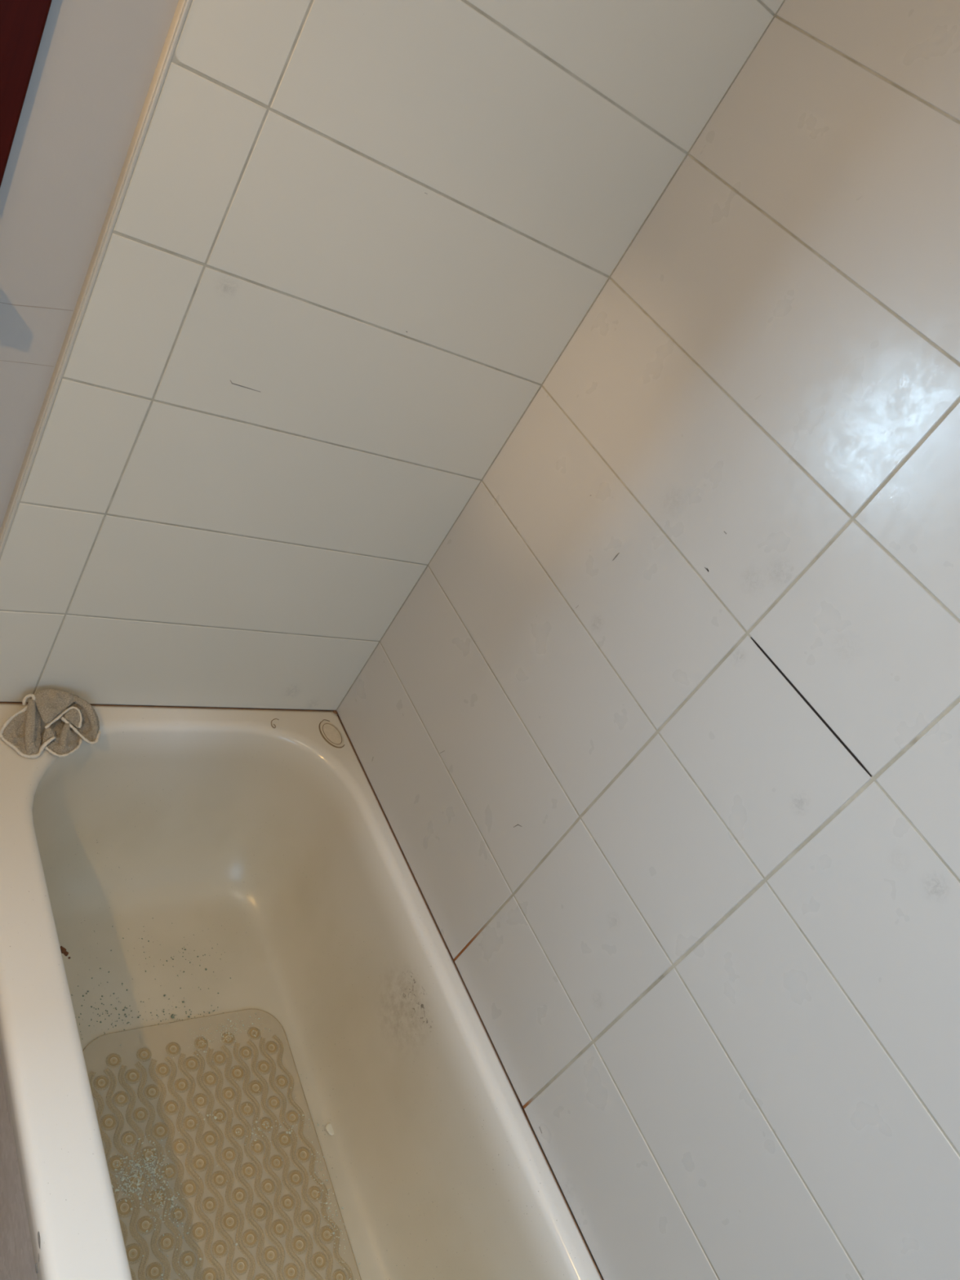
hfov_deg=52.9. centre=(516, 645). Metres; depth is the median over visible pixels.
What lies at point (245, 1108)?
cup
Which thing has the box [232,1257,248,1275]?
cup
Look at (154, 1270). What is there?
cup
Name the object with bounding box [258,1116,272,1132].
cup
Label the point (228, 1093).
cup
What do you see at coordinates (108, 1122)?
cup
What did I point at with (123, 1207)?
cup
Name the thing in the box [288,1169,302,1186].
cup
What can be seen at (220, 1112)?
cup
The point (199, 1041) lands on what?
cup
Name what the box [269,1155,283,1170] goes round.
cup
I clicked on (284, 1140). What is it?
cup
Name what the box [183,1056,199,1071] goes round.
cup
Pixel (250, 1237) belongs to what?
cup
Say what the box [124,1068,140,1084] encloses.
cup
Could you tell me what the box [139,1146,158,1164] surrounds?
cup
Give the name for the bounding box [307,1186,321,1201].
cup
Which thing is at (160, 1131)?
cup
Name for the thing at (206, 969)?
dirt specks
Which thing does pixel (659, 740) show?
wall
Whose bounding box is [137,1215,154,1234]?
cup
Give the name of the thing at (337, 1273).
cup
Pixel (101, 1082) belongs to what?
cup
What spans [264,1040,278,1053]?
cup
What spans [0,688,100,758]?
washcloth
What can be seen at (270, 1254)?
cup
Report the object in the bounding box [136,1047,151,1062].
cup
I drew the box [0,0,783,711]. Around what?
wall
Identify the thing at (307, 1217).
cup
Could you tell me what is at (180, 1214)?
cup
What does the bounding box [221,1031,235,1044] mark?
cup
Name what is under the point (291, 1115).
cup
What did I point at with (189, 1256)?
cup
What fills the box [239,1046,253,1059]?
cup
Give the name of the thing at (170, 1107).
cup
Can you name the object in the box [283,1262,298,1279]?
cup
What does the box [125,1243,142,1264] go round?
cup
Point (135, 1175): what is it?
flakes
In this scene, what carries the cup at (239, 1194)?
on the bath mat
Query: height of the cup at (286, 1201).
0.001 m
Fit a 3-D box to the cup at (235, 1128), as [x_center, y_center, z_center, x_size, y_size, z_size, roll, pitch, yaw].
[-0.470,0.820,1.626,0.026,0.001,0.026,5,41,-43]
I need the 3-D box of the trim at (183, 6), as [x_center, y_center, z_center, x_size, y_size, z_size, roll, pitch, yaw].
[-0.425,-0.555,1.073,0.008,1.800,0.014,5,41,-43]
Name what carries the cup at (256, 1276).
on the bath mat
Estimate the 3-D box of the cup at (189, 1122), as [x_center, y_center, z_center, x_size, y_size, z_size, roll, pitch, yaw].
[-0.540,0.790,1.594,0.027,0.001,0.027,5,41,-43]
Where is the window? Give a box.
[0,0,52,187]
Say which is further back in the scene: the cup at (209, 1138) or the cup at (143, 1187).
the cup at (209, 1138)
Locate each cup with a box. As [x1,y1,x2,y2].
[93,1075,109,1090]
[100,1114,117,1130]
[106,1053,121,1067]
[107,1155,124,1173]
[112,1090,128,1106]
[115,1197,133,1217]
[120,1130,137,1146]
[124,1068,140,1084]
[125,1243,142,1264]
[128,1171,146,1190]
[133,1106,148,1122]
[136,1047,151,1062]
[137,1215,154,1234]
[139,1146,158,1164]
[143,1084,159,1099]
[146,1262,163,1279]
[148,1188,166,1207]
[151,1122,168,1139]
[155,1062,169,1077]
[157,1232,175,1252]
[160,1163,177,1180]
[163,1100,178,1115]
[165,1041,180,1056]
[170,1206,186,1223]
[171,1137,188,1155]
[174,1078,189,1093]
[179,1250,195,1269]
[180,1179,197,1197]
[182,1115,198,1131]
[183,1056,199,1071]
[190,1222,208,1241]
[191,1154,208,1172]
[192,1093,208,1108]
[194,1036,208,1050]
[200,1267,217,1279]
[201,1130,217,1147]
[201,1196,217,1213]
[202,1071,217,1087]
[211,1170,227,1188]
[211,1240,227,1257]
[212,1051,226,1066]
[212,1108,226,1124]
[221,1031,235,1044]
[221,1086,235,1101]
[221,1146,236,1163]
[221,1212,238,1231]
[229,1065,244,1080]
[231,1124,245,1139]
[231,1186,247,1204]
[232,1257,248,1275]
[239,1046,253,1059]
[240,1101,254,1116]
[240,1162,256,1179]
[241,1229,258,1248]
[247,1026,260,1039]
[248,1080,262,1095]
[250,1139,264,1155]
[250,1202,267,1221]
[253,1273,269,1279]
[257,1060,271,1074]
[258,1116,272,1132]
[260,1178,275,1195]
[262,1245,279,1265]
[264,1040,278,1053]
[266,1095,280,1109]
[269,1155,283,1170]
[271,1218,287,1238]
[275,1075,288,1088]
[276,1131,292,1147]
[280,1194,294,1211]
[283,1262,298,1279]
[285,1110,298,1124]
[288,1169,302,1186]
[291,1235,307,1254]
[296,1146,310,1162]
[299,1209,315,1227]
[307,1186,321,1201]
[311,1251,327,1271]
[319,1225,334,1244]
[332,1268,346,1279]
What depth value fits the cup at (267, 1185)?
1.59 m
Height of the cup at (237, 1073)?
0.001 m
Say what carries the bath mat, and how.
on the bathtub
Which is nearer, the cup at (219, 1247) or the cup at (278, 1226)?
the cup at (219, 1247)
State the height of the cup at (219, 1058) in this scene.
0.001 m
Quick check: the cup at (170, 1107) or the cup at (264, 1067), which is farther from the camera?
the cup at (264, 1067)
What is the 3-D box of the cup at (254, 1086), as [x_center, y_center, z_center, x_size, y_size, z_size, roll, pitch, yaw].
[-0.460,0.778,1.697,0.028,0.001,0.028,5,41,-43]
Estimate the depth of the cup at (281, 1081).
1.73 m
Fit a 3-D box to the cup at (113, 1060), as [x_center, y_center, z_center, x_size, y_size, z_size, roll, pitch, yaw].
[-0.671,0.690,1.602,0.025,0.001,0.025,5,41,-43]
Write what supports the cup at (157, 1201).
on the bath mat
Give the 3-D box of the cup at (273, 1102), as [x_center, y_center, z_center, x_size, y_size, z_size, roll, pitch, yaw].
[-0.428,0.804,1.695,0.025,0.001,0.025,5,41,-43]
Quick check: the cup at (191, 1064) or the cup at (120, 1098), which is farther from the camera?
the cup at (191, 1064)
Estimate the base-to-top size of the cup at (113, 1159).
0.001 m
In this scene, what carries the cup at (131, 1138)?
on the bath mat
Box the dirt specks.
[71,917,308,1090]
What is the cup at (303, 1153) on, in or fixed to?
on the bath mat
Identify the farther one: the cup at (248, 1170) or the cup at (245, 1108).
the cup at (245, 1108)
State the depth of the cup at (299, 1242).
1.55 m
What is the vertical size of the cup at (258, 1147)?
0.001 m
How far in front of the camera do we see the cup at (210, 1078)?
1.67 m
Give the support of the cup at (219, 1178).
on the bath mat
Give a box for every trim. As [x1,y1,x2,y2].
[0,0,191,557]
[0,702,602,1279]
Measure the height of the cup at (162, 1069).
0.001 m
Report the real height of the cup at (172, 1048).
0.001 m
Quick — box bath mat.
[82,1008,361,1279]
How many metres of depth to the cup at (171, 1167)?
1.52 m
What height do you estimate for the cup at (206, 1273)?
0.001 m
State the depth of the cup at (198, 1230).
1.48 m
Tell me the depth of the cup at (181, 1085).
1.63 m
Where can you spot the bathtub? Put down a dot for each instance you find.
(264, 837)
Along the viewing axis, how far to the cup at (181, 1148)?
1.56 m
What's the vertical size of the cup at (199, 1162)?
0.001 m
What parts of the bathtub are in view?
panel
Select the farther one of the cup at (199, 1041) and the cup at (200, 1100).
the cup at (199, 1041)
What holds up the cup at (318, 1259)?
on the bath mat
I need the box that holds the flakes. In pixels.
[110,1013,360,1279]
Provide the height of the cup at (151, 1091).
0.001 m
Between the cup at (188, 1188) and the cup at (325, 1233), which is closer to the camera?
the cup at (188, 1188)
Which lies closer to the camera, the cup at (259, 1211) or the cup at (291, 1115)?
the cup at (259, 1211)
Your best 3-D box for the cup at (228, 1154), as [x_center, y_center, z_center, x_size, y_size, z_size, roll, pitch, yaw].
[-0.475,0.840,1.590,0.026,0.001,0.026,5,41,-43]
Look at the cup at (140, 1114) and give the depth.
1.56 m
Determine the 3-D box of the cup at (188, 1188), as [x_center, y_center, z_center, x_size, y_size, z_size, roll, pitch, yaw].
[-0.517,0.857,1.521,0.028,0.001,0.028,5,41,-43]
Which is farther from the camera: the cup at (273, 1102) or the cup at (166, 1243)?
the cup at (273, 1102)
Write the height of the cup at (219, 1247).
0.001 m
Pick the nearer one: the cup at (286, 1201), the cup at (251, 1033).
the cup at (286, 1201)
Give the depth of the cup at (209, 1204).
1.52 m
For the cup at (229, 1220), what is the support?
on the bath mat
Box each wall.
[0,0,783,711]
[336,0,959,1279]
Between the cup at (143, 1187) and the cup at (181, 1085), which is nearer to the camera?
the cup at (143, 1187)
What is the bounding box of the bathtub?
[0,703,601,1279]

